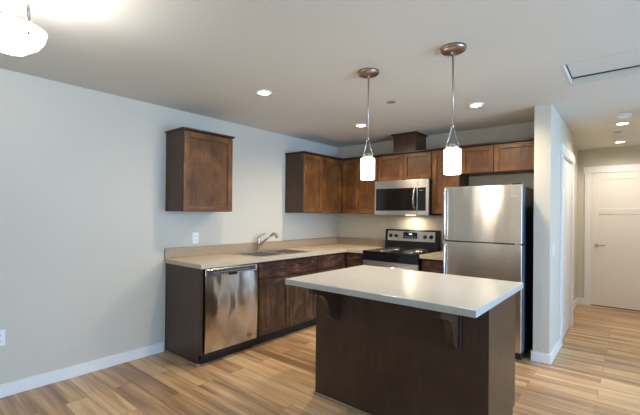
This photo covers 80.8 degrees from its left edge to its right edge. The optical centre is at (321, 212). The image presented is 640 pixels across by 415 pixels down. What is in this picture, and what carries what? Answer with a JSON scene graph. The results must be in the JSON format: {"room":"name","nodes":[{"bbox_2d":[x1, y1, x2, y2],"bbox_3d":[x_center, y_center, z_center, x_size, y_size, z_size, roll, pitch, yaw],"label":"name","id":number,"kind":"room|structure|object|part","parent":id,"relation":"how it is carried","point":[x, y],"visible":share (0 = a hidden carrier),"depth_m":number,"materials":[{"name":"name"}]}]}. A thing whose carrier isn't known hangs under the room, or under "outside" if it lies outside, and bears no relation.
{"room":"kitchen","nodes":[
{"label":"kitchen","id":0,"kind":"room"},
{"bbox_2d":[0,68,337,384],"bbox_3d":[-2.350,0.148,2.840,0.100,2.415,8.200,0,0,40],"label":"wall","id":1,"kind":"structure","parent":0,"point":[86,228],"depth_m":3.25,"materials":[{"name":"beige paint"}]},
{"bbox_2d":[0,329,4,345],"bbox_3d":[-2.357,0.918,2.752,0.009,0.116,0.072,0,0,40],"label":"wall outlet","id":2,"kind":"object","parent":1,"relation":"attached to","point":[2,332],"visible":1,"depth_m":2.77,"materials":[{"name":"white plastic"}]},
{"bbox_2d":[0,342,163,397],"bbox_3d":[-3.216,1.296,1.719,0.014,0.095,5.189,0,0,40],"label":"baseboard","id":3,"kind":"structure","parent":1,"relation":"attached to","point":[29,383],"depth_m":3.13,"materials":[{"name":"white wood"}]},
{"bbox_2d":[192,232,198,243],"bbox_3d":[-1.330,0.265,3.980,0.009,0.116,0.072,0,0,40],"label":"wall outlet","id":4,"kind":"object","parent":1,"relation":"attached to","point":[195,236],"visible":1,"depth_m":3.98,"materials":[{"name":"white plastic"}]},
{"bbox_2d":[165,127,234,211],"bbox_3d":[-1.229,-0.409,3.832,0.345,0.788,0.588,0,0,40],"label":"upper cabinet","id":5,"kind":"object","parent":1,"relation":"attached to","point":[199,163],"visible":1,"depth_m":3.68,"materials":[{"name":"brown wood"}]},
{"bbox_3d":[-1.225,-0.794,3.833,0.345,0.018,0.588,0,0,40],"label":"crown","id":6,"kind":"part","parent":5,"relation":"part of","materials":[{"name":"brown wood"}]},
{"bbox_3d":[-1.115,-0.395,3.737,0.021,0.754,0.552,0,0,40],"label":"door","id":7,"kind":"part","parent":5,"relation":"part of","materials":[{"name":"brown wood"}]},
{"bbox_2d":[164,237,384,258],"bbox_3d":[-0.300,0.415,4.505,0.920,0.104,2.811,0,0,40],"label":"backsplash","id":8,"kind":"structure","parent":1,"relation":"attached to","point":[178,252],"depth_m":4.68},
{"bbox_2d":[285,151,342,212],"bbox_3d":[-0.092,-0.393,5.198,0.345,0.788,0.825,0,0,40],"label":"upper cabinet","id":9,"kind":"object","parent":1,"relation":"attached to","point":[313,181],"visible":1,"depth_m":4.97,"materials":[{"name":"brown wood"}]},
{"bbox_3d":[-0.109,-0.382,4.945,0.021,0.754,0.378,0,0,40],"label":"door","id":10,"kind":"part","parent":9,"relation":"part of","materials":[{"name":"brown wood"}]},
{"bbox_3d":[-0.088,-0.778,5.199,0.345,0.018,0.825,0,0,40],"label":"crown","id":11,"kind":"part","parent":9,"relation":"part of","materials":[{"name":"brown wood"}]},
{"bbox_3d":[0.151,-0.378,5.256,0.021,0.754,0.425,0,0,40],"label":"door","id":12,"kind":"part","parent":9,"relation":"part of","materials":[{"name":"brown wood"}]},
{"bbox_2d":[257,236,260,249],"bbox_3d":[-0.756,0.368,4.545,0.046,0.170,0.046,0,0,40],"label":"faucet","id":13,"kind":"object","parent":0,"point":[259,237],"depth_m":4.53,"materials":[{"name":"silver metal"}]},
{"bbox_2d":[0,0,639,150],"bbox_3d":[1.273,-1.081,1.477,7.420,0.100,10.740,0,0,40],"label":"ceiling","id":14,"kind":"structure","parent":0,"point":[208,58],"depth_m":2.54,"materials":[{"name":"white paint"}]},
{"bbox_2d":[0,0,47,55],"bbox_3d":[-1.360,-0.880,1.650,0.260,0.348,0.260,0,0,40],"label":"ceiling light","id":15,"kind":"object","parent":14,"relation":"attached to","point":[18,37],"visible":1,"depth_m":1.61,"materials":[{"name":"frosted white glass"},{"name":"brushed nickel"}]},
{"bbox_3d":[-1.371,-0.908,1.721,0.018,0.183,0.110,1,0,-6],"label":"arm","id":16,"kind":"part","parent":15,"relation":"part of","materials":[{"name":"silver metal"}]},
{"bbox_3d":[-1.293,-0.907,1.622,0.110,0.183,0.018,0,0,20],"label":"arm","id":17,"kind":"part","parent":15,"relation":"part of","materials":[{"name":"silver metal"}]},
{"bbox_2d":[255,89,272,95],"bbox_3d":[-0.493,-1.035,3.237,0.146,0.010,0.146,0,0,40],"label":"recessed light","id":18,"kind":"object","parent":14,"relation":"in","point":[264,92],"visible":1,"depth_m":3.22,"materials":[{"name":"white"}]},
{"bbox_2d":[355,124,366,126],"bbox_3d":[0.464,-1.022,4.394,0.146,0.010,0.146,0,0,40],"label":"recessed light","id":19,"kind":"object","parent":14,"relation":"in","point":[356,125],"visible":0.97,"depth_m":4.38,"materials":[{"name":"white"}]},
{"bbox_2d":[358,68,378,179],"bbox_3d":[0.342,-0.640,2.757,0.156,0.788,0.156,0,0,40],"label":"pendant light","id":20,"kind":"object","parent":14,"relation":"hanging from","point":[367,160],"visible":1,"depth_m":2.72,"materials":[{"name":"white glass"}]},
{"bbox_3d":[0.344,-0.772,2.757,0.011,0.455,0.011,0,0,40],"label":"rod","id":21,"kind":"part","parent":20,"relation":"part of","materials":[{"name":"silver metal"}]},
{"bbox_3d":[0.339,-0.324,2.756,0.102,0.156,0.102,0,0,40],"label":"lamp shade","id":22,"kind":"part","parent":20,"relation":"part of","materials":[{"name":"white glass"}]},
{"bbox_2d":[440,42,466,174],"bbox_3d":[0.820,-0.637,2.349,0.156,0.788,0.156,0,0,40],"label":"pendant light","id":23,"kind":"object","parent":14,"relation":"hanging from","point":[452,153],"visible":1,"depth_m":2.32,"materials":[{"name":"white glass"}]},
{"bbox_3d":[0.817,-0.321,2.348,0.102,0.156,0.102,0,0,40],"label":"lamp shade","id":24,"kind":"part","parent":23,"relation":"part of","materials":[{"name":"white glass"}]},
{"bbox_3d":[0.821,-0.769,2.349,0.011,0.455,0.011,0,0,40],"label":"rod","id":25,"kind":"part","parent":23,"relation":"part of","materials":[{"name":"silver metal"}]},
{"bbox_2d":[468,102,483,107],"bbox_3d":[1.456,-1.016,3.543,0.146,0.010,0.146,0,0,40],"label":"recessed light","id":26,"kind":"object","parent":14,"relation":"in","point":[476,104],"visible":1,"depth_m":3.51,"materials":[{"name":"white"}]},
{"bbox_2d":[559,49,639,85],"bbox_3d":[2.112,-1.068,2.567,0.765,0.098,0.530,0,0,40],"label":"trim","id":27,"kind":"structure","parent":14,"relation":"attached to","point":[635,70],"depth_m":2.83,"materials":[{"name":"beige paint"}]},
{"bbox_2d":[567,49,639,77],"bbox_3d":[2.110,-1.087,2.564,0.717,0.033,0.474,0,0,40],"label":"attic hatch","id":28,"kind":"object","parent":27,"relation":"attached to","point":[632,58],"depth_m":2.71,"materials":[{"name":"white paint"}]},
{"bbox_2d":[614,121,630,124],"bbox_3d":[3.352,-0.996,4.188,0.146,0.010,0.146,0,0,40],"label":"recessed light","id":29,"kind":"object","parent":14,"relation":"in","point":[626,122],"visible":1,"depth_m":4.17,"materials":[{"name":"white"}]},
{"bbox_2d":[616,112,632,117],"bbox_3d":[3.082,-0.987,3.822,0.136,0.036,0.136,0,0,40],"label":"smoke detector","id":30,"kind":"object","parent":14,"relation":"attached to","point":[627,114],"visible":1,"depth_m":3.79,"materials":[{"name":"white plastic"}]},
{"bbox_2d":[0,303,639,414],"bbox_3d":[1.250,1.434,1.468,7.400,0.100,10.720,0,0,40],"label":"floor","id":31,"kind":"structure","parent":0,"point":[595,370],"depth_m":3.02,"materials":[{"name":"wood"}]},
{"bbox_2d":[164,263,202,366],"bbox_3d":[-1.306,0.931,3.535,0.619,0.874,0.038,0,0,40],"label":"end panel","id":32,"kind":"object","parent":31,"relation":"on","point":[183,285],"visible":0.99,"depth_m":3.50,"materials":[{"name":"brown wood"}]},
{"bbox_2d":[198,263,257,364],"bbox_3d":[-1.074,0.937,3.770,0.618,0.868,0.607,0,0,40],"label":"dishwasher","id":33,"kind":"object","parent":31,"relation":"on","point":[230,293],"visible":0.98,"depth_m":3.55,"materials":[{"name":"silver metal"}]},
{"bbox_3d":[-0.853,0.541,3.591,0.038,0.060,0.599,0,0,40],"label":"control panel","id":34,"kind":"part","parent":33,"relation":"part of","materials":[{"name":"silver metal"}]},
{"bbox_2d":[252,256,316,345],"bbox_3d":[-0.592,0.941,4.392,0.620,0.874,0.950,0,0,40],"label":"base cabinet","id":35,"kind":"object","parent":31,"relation":"on","point":[283,309],"visible":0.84,"depth_m":4.13,"materials":[{"name":"brown wood"}]},
{"bbox_3d":[-0.502,0.982,4.033,0.021,0.572,0.449,0,0,40],"label":"door","id":36,"kind":"part","parent":35,"relation":"part of","materials":[{"name":"brown wood"}]},
{"bbox_3d":[-0.351,0.608,4.212,0.020,0.153,0.910,0,0,40],"label":"drawer","id":37,"kind":"part","parent":35,"relation":"part of","materials":[{"name":"brown wood"}]},
{"bbox_3d":[-0.209,0.986,4.385,0.021,0.572,0.455,0,0,40],"label":"door","id":38,"kind":"part","parent":35,"relation":"part of","materials":[{"name":"brown wood"}]},
{"bbox_2d":[312,252,344,325],"bbox_3d":[0.096,0.951,5.218,0.620,0.874,1.196,0,0,40],"label":"base cabinet","id":39,"kind":"object","parent":31,"relation":"on","point":[335,261],"visible":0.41,"depth_m":4.76,"materials":[{"name":"brown wood"}]},
{"bbox_2d":[164,237,384,268],"bbox_3d":[-0.300,0.435,4.505,0.920,0.143,2.811,0,0,40],"label":"countertop","id":40,"kind":"structure","parent":39,"relation":"on","point":[208,256],"depth_m":4.30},
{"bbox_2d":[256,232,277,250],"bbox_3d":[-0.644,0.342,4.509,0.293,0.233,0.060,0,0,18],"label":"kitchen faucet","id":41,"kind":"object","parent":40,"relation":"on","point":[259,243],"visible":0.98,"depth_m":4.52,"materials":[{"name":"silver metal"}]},
{"bbox_3d":[-0.675,0.331,4.516,0.187,0.157,0.028,0,0,20],"label":"spout","id":42,"kind":"part","parent":41,"relation":"part of","materials":[{"name":"silver metal"}]},
{"bbox_2d":[229,249,311,256],"bbox_3d":[-0.578,0.549,4.398,0.533,0.179,0.826,0,0,40],"label":"sink","id":43,"kind":"object","parent":40,"relation":"in","point":[273,252],"visible":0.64,"depth_m":4.46,"materials":[{"name":"silver metal"}]},
{"bbox_2d":[242,252,278,255],"bbox_3d":[-0.678,0.549,4.222,0.409,0.174,0.375,0,0,40],"label":"basin","id":44,"kind":"object","parent":43,"relation":"in","point":[246,253],"depth_m":4.39,"materials":[{"name":"silver metal"}]},
{"bbox_2d":[267,250,305,253],"bbox_3d":[-0.422,0.553,4.528,0.409,0.174,0.375,0,0,40],"label":"basin","id":45,"kind":"object","parent":43,"relation":"in","point":[268,251],"depth_m":4.66,"materials":[{"name":"silver metal"}]},
{"bbox_3d":[0.117,0.615,4.774,0.020,0.153,0.518,0,0,40],"label":"drawer","id":46,"kind":"part","parent":39,"relation":"part of","materials":[{"name":"brown wood"}]},
{"bbox_3d":[0.114,0.990,4.772,0.021,0.572,0.518,0,0,40],"label":"door","id":47,"kind":"part","parent":39,"relation":"part of","materials":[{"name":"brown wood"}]},
{"bbox_2d":[345,252,362,267],"bbox_3d":[0.626,0.955,5.153,0.316,0.874,0.620,0,0,40],"label":"base cabinet","id":48,"kind":"object","parent":31,"relation":"on","point":[352,259],"visible":0.24,"depth_m":4.93,"materials":[{"name":"brown wood"}]},
{"bbox_3d":[0.451,0.618,4.913,0.275,0.153,0.020,0,0,40],"label":"drawer","id":49,"kind":"part","parent":48,"relation":"part of","materials":[{"name":"brown wood"}]},
{"bbox_2d":[363,229,440,270],"bbox_3d":[1.001,0.807,4.755,0.760,1.175,0.697,0,0,40],"label":"electric range","id":50,"kind":"object","parent":31,"relation":"on","point":[403,249],"visible":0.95,"depth_m":4.74,"materials":[{"name":"black metal"}]},
{"bbox_3d":[0.797,0.656,4.508,0.654,0.024,0.055,0,0,40],"label":"handle","id":51,"kind":"part","parent":50,"relation":"part of","materials":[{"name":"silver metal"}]},
{"bbox_3d":[0.824,0.876,4.542,0.750,0.562,0.034,0,0,40],"label":"oven door","id":52,"kind":"part","parent":50,"relation":"part of","materials":[{"name":"silver metal"}]},
{"bbox_2d":[363,249,438,256],"bbox_3d":[1.021,0.492,4.776,0.760,0.032,0.645,0,0,40],"label":"cooktop","id":53,"kind":"object","parent":50,"relation":"in","point":[371,252],"depth_m":4.62,"materials":[{"name":"black glass"}]},
{"bbox_3d":[1.176,0.306,4.960,0.674,0.130,0.014,0,0,40],"label":"control panel","id":54,"kind":"part","parent":50,"relation":"part of","materials":[{"name":"silver metal"}]},
{"bbox_2d":[285,265,522,414],"bbox_3d":[0.559,0.925,2.603,1.300,0.914,0.997,0,0,40],"label":"kitchen island","id":55,"kind":"object","parent":31,"relation":"on","point":[390,341],"visible":1,"depth_m":2.39,"materials":[{"name":"brown wood"}]},
{"bbox_3d":[0.091,0.645,2.750,0.066,0.280,0.015,0,0,40],"label":"corbel plate","id":56,"kind":"part","parent":55,"relation":"part of","materials":[{"name":"brown wood"}]},
{"bbox_3d":[0.444,0.944,2.475,1.252,0.874,0.017,0,0,40],"label":"panel","id":57,"kind":"part","parent":55,"relation":"part of","materials":[{"name":"brown wood"}]},
{"bbox_2d":[285,265,522,317],"bbox_3d":[0.563,0.488,2.605,1.300,0.039,0.997,0,0,40],"label":"island countertop","id":58,"kind":"structure","parent":55,"relation":"on","point":[467,296],"depth_m":2.38,"materials":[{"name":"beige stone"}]},
{"bbox_3d":[0.775,0.649,2.181,0.066,0.280,0.015,0,0,40],"label":"corbel plate","id":59,"kind":"part","parent":55,"relation":"part of","materials":[{"name":"brown wood"}]},
{"bbox_3d":[1.108,0.949,2.308,0.017,0.874,0.574,0,0,40],"label":"panel","id":60,"kind":"part","parent":55,"relation":"part of","materials":[{"name":"brown wood"}]},
{"bbox_2d":[421,259,442,273],"bbox_3d":[1.463,0.960,4.457,0.326,0.874,0.620,0,0,40],"label":"base cabinet","id":61,"kind":"object","parent":31,"relation":"on","point":[427,265],"visible":0.06,"depth_m":4.24,"materials":[{"name":"brown wood"}]},
{"bbox_2d":[420,243,442,259],"bbox_3d":[1.458,0.451,4.447,0.330,0.143,0.650,0,0,40],"label":"countertop","id":62,"kind":"structure","parent":61,"relation":"on","point":[436,255],"depth_m":4.26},
{"bbox_2d":[443,183,533,359],"bbox_3d":[1.799,0.559,4.004,0.750,1.679,0.795,0,0,40],"label":"refrigerator","id":63,"kind":"object","parent":31,"relation":"on","point":[488,231],"visible":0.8,"depth_m":3.70,"materials":[{"name":"silver metal"}]},
{"bbox_3d":[1.292,0.582,3.943,0.022,0.543,0.054,0,0,40],"label":"handle","id":64,"kind":"part","parent":63,"relation":"part of","materials":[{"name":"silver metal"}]},
{"bbox_3d":[1.297,0.010,3.946,0.022,0.552,0.054,0,0,40],"label":"handle","id":65,"kind":"part","parent":63,"relation":"part of","materials":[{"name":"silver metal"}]},
{"bbox_3d":[1.614,0.009,3.780,0.748,0.556,0.115,0,0,40],"label":"freezer door","id":66,"kind":"part","parent":63,"relation":"part of","materials":[{"name":"silver metal"}]},
{"bbox_3d":[1.607,0.803,3.777,0.748,1.007,0.115,0,0,40],"label":"fridge door","id":67,"kind":"part","parent":63,"relation":"part of","materials":[{"name":"silver metal"}]},
{"bbox_2d":[337,121,533,242],"bbox_3d":[1.370,0.191,5.013,2.836,2.415,0.100,0,0,40],"label":"wall","id":68,"kind":"structure","parent":0,"point":[350,225],"depth_m":4.93,"materials":[{"name":"beige paint"}]},
{"bbox_2d":[341,155,377,213],"bbox_3d":[0.497,-0.387,5.455,0.920,0.788,0.345,0,0,40],"label":"upper cabinet","id":69,"kind":"object","parent":68,"relation":"attached to","point":[358,195],"visible":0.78,"depth_m":5.25,"materials":[{"name":"brown wood"}]},
{"bbox_3d":[0.418,-0.375,5.327,0.290,0.754,0.021,0,0,40],"label":"door","id":70,"kind":"part","parent":69,"relation":"part of","materials":[{"name":"brown wood"}]},
{"bbox_3d":[0.634,-0.771,5.345,0.574,0.018,0.345,0,0,40],"label":"crown","id":71,"kind":"part","parent":69,"relation":"part of","materials":[{"name":"brown wood"}]},
{"bbox_3d":[0.642,-0.374,5.140,0.286,0.754,0.021,0,0,40],"label":"door","id":72,"kind":"part","parent":69,"relation":"part of","materials":[{"name":"brown wood"}]},
{"bbox_2d":[377,149,432,180],"bbox_3d":[1.145,-0.597,4.918,0.756,0.361,0.345,0,0,40],"label":"upper cabinet","id":73,"kind":"object","parent":68,"relation":"attached to","point":[417,164],"visible":0.87,"depth_m":4.77,"materials":[{"name":"brown wood"}]},
{"bbox_3d":[0.904,-0.586,4.924,0.371,0.327,0.021,0,0,40],"label":"door","id":74,"kind":"part","parent":73,"relation":"part of","materials":[{"name":"brown wood"}]},
{"bbox_3d":[1.146,-0.768,4.918,0.756,0.018,0.345,0,0,40],"label":"crown","id":75,"kind":"part","parent":73,"relation":"part of","materials":[{"name":"brown wood"}]},
{"bbox_2d":[375,179,441,214],"bbox_3d":[1.103,-0.191,4.869,0.750,0.441,0.464,0,0,40],"label":"microwave oven","id":76,"kind":"object","parent":73,"relation":"attached to","point":[397,197],"visible":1,"depth_m":4.70,"materials":[{"name":"silver metal"}]},
{"bbox_3d":[0.948,-0.194,4.795,0.607,0.439,0.029,0,0,40],"label":"door","id":77,"kind":"part","parent":76,"relation":"part of","materials":[{"name":"black glass"}]},
{"bbox_3d":[1.129,-0.173,4.588,0.025,0.267,0.066,0,0,40],"label":"handle","id":78,"kind":"part","parent":76,"relation":"part of","materials":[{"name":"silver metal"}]},
{"bbox_3d":[1.237,-0.192,4.554,0.141,0.439,0.029,0,0,40],"label":"control panel","id":79,"kind":"part","parent":76,"relation":"part of","materials":[{"name":"silver metal"}]},
{"bbox_2d":[391,131,427,152],"bbox_3d":[1.150,-0.898,4.918,0.360,0.240,0.344,0,0,40],"label":"box","id":80,"kind":"object","parent":73,"relation":"on","point":[415,140],"visible":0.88,"depth_m":4.81,"materials":[{"name":"brown wood"}]},
{"bbox_3d":[1.151,-1.010,4.918,0.360,0.017,0.344,0,0,40],"label":"crown","id":81,"kind":"part","parent":80,"relation":"part of","materials":[{"name":"brown wood"}]},
{"bbox_3d":[1.194,-0.584,4.683,0.371,0.327,0.021,0,0,40],"label":"door","id":82,"kind":"part","parent":73,"relation":"part of","materials":[{"name":"brown wood"}]},
{"bbox_2d":[431,147,468,213],"bbox_3d":[1.563,-0.380,4.567,0.333,0.788,0.345,0,0,40],"label":"upper cabinet","id":83,"kind":"object","parent":68,"relation":"attached to","point":[440,180],"visible":0.54,"depth_m":4.50,"materials":[{"name":"brown wood"}]},
{"bbox_3d":[1.468,-0.369,4.452,0.323,0.754,0.021,0,0,40],"label":"door","id":84,"kind":"part","parent":83,"relation":"part of","materials":[{"name":"brown wood"}]},
{"bbox_2d":[459,138,533,176],"bbox_3d":[2.005,-0.608,4.202,0.809,0.328,0.345,0,0,40],"label":"upper cabinet","id":85,"kind":"object","parent":68,"relation":"attached to","point":[516,156],"visible":0.85,"depth_m":4.08,"materials":[{"name":"brown wood"}]},
{"bbox_3d":[1.746,-0.597,4.224,0.356,0.294,0.021,0,0,40],"label":"door","id":86,"kind":"part","parent":85,"relation":"part of","materials":[{"name":"brown wood"}]},
{"bbox_3d":[2.007,-0.763,4.202,0.809,0.018,0.345,0,0,40],"label":"crown","id":87,"kind":"part","parent":85,"relation":"part of","materials":[{"name":"brown wood"}]},
{"bbox_3d":[2.052,-0.595,3.969,0.427,0.294,0.021,0,0,40],"label":"door","id":88,"kind":"part","parent":85,"relation":"part of","materials":[{"name":"brown wood"}]},
{"bbox_2d":[533,104,577,353],"bbox_3d":[3.042,0.205,4.762,0.216,2.415,3.145,0,0,40],"label":"wall partition","id":89,"kind":"structure","parent":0,"point":[550,130],"depth_m":3.55,"materials":[{"name":"beige paint"}]},
{"bbox_2d":[531,339,560,364],"bbox_3d":[2.258,1.355,3.766,0.164,0.095,0.659,0,0,40],"label":"baseboard","id":90,"kind":"structure","parent":89,"relation":"attached to","point":[536,356],"depth_m":3.53,"materials":[{"name":"white"}]},
{"bbox_2d":[562,159,565,338],"bbox_3d":[2.674,0.397,4.184,0.030,1.998,0.398,0,0,40],"label":"door","id":91,"kind":"structure","parent":89,"relation":"in","point":[564,184],"depth_m":4.26,"materials":[{"name":"white wood"}]},
{"bbox_2d":[559,144,574,346],"bbox_3d":[2.778,0.347,4.362,0.162,2.125,1.045,0,0,40],"label":"trim","id":92,"kind":"structure","parent":89,"relation":"attached to","point":[565,153],"depth_m":4.00,"materials":[{"name":"white wood"}]},
{"bbox_2d":[565,161,570,333],"bbox_3d":[2.933,0.400,4.496,0.030,1.998,0.398,0,0,40],"label":"door","id":93,"kind":"structure","parent":89,"relation":"in","point":[568,165],"depth_m":4.50,"materials":[{"name":"white wood"}]},
{"bbox_2d":[573,297,577,309],"bbox_3d":[3.575,1.373,5.377,0.014,0.095,1.498,0,0,40],"label":"baseboard","id":94,"kind":"structure","parent":89,"relation":"attached to","point":[575,302],"depth_m":5.68,"materials":[{"name":"white"}]},
{"bbox_2d":[577,145,639,297],"bbox_3d":[4.545,0.223,5.622,1.424,2.415,0.100,0,0,40],"label":"wall","id":95,"kind":"structure","parent":0,"point":[630,154],"depth_m":5.90,"materials":[{"name":"beige paint"}]},
{"bbox_2d":[578,297,583,303],"bbox_3d":[4.511,1.382,5.562,1.188,0.095,0.014,0,0,40],"label":"baseboard","id":96,"kind":"structure","parent":95,"relation":"attached to","point":[580,300],"depth_m":5.92,"materials":[{"name":"white"}]},
{"bbox_2d":[584,164,639,304],"bbox_3d":[4.504,0.357,5.571,1.030,2.145,0.028,0,0,40],"label":"trim","id":97,"kind":"structure","parent":95,"relation":"attached to","point":[588,171],"depth_m":5.85,"materials":[{"name":"white wood"}]},
{"bbox_2d":[591,171,639,310],"bbox_3d":[4.490,0.409,5.555,0.830,2.041,0.069,0,0,40],"label":"door","id":98,"kind":"structure","parent":95,"relation":"in","point":[615,207],"depth_m":5.65,"materials":[{"name":"white wood"}]}
]}

